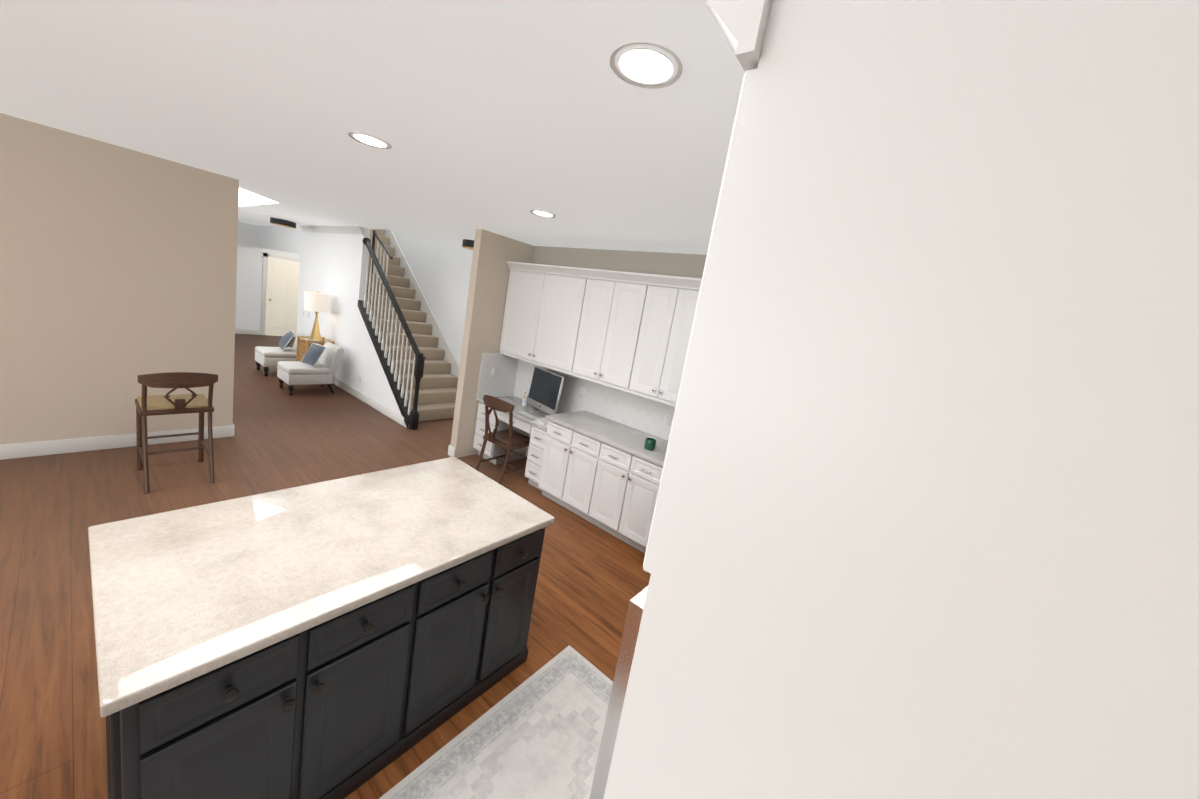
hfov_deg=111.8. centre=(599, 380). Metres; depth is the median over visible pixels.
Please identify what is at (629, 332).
upper cabinet
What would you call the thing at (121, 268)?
wall
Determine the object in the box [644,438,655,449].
candle jar
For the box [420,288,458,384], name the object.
baseboard
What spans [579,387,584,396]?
outlet
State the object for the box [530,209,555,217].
recessed light
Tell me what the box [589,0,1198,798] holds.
tall cabinet
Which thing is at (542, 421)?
accessories
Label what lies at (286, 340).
pillow
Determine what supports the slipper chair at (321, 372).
on the floor
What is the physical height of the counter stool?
1.003 m
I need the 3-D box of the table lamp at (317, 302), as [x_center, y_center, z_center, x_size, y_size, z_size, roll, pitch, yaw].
[-4.967,-1.118,7.133,0.380,0.905,0.380,17,11,36]
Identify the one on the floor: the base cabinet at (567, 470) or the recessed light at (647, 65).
the base cabinet at (567, 470)
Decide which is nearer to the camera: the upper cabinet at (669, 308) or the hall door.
the upper cabinet at (669, 308)
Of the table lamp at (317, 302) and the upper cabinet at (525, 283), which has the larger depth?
the table lamp at (317, 302)
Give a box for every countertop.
[88,457,554,717]
[477,396,552,431]
[545,412,667,467]
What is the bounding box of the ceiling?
[0,0,744,254]
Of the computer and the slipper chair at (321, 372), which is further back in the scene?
the slipper chair at (321, 372)
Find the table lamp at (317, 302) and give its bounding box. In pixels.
[304,291,330,342]
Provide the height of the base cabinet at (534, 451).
0.725 m
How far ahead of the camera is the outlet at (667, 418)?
4.09 m
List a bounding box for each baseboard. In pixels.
[0,424,234,459]
[235,329,258,334]
[298,225,419,425]
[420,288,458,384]
[448,445,455,456]
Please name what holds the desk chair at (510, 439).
on the floor
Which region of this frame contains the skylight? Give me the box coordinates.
[238,188,277,206]
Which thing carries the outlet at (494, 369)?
attached to the wall
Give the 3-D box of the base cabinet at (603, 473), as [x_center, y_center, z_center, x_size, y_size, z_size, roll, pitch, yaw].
[0.411,1.074,3.934,0.723,0.875,0.618,17,11,36]
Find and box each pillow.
[279,331,294,350]
[300,343,325,366]
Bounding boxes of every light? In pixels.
[270,217,295,228]
[348,131,391,149]
[462,239,473,249]
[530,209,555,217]
[610,41,682,88]
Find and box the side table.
[296,336,333,361]
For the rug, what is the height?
0.010 m
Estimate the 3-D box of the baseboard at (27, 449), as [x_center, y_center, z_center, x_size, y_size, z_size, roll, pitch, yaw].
[-6.460,0.655,1.531,0.016,0.130,7.686,17,11,36]
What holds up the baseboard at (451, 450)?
attached to the wall
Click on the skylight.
(247, 198)
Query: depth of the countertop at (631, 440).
4.01 m
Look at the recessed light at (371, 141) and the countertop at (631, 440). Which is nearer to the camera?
the recessed light at (371, 141)
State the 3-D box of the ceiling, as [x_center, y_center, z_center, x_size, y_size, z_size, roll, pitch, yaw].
[-4.128,-3.554,4.230,20.000,2.750,15.000,17,11,36]
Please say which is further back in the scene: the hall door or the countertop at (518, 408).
the hall door
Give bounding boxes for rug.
[379,645,612,798]
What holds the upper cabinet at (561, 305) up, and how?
attached to the wall
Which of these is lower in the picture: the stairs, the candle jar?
the candle jar
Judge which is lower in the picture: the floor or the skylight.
the floor
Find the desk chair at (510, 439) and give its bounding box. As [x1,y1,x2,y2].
[475,395,529,484]
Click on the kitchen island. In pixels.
(342, 638)
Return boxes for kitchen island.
[104,521,553,798]
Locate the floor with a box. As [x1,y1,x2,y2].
[0,334,650,798]
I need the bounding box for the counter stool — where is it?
[135,372,217,493]
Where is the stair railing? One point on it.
(411, 417)
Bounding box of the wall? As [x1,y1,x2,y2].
[0,113,706,457]
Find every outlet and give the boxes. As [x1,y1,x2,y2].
[491,367,496,375]
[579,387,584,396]
[663,413,670,425]
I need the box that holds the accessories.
[499,392,548,426]
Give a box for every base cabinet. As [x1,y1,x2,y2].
[473,404,528,464]
[525,424,544,487]
[537,420,600,520]
[589,444,662,552]
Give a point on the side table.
(303, 346)
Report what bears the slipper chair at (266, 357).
on the floor
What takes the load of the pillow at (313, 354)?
on the slipper chair at (321, 372)
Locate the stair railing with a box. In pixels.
[358,230,425,429]
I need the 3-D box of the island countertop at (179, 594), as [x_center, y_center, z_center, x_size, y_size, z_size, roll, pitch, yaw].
[-1.106,0.673,1.894,0.983,0.039,1.576,17,11,36]
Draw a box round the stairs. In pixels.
[366,229,457,421]
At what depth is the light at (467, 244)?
5.58 m
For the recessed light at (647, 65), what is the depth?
1.16 m
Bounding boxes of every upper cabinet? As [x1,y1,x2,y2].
[499,261,546,362]
[531,265,586,374]
[571,269,650,391]
[627,274,701,406]
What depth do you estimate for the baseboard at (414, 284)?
7.13 m
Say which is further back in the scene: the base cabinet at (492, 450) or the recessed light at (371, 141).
the base cabinet at (492, 450)
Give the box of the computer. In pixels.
[527,366,564,416]
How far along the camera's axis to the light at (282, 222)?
7.29 m
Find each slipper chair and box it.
[254,330,310,375]
[277,342,344,395]
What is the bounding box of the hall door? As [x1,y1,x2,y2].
[260,253,299,336]
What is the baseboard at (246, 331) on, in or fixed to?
attached to the wall

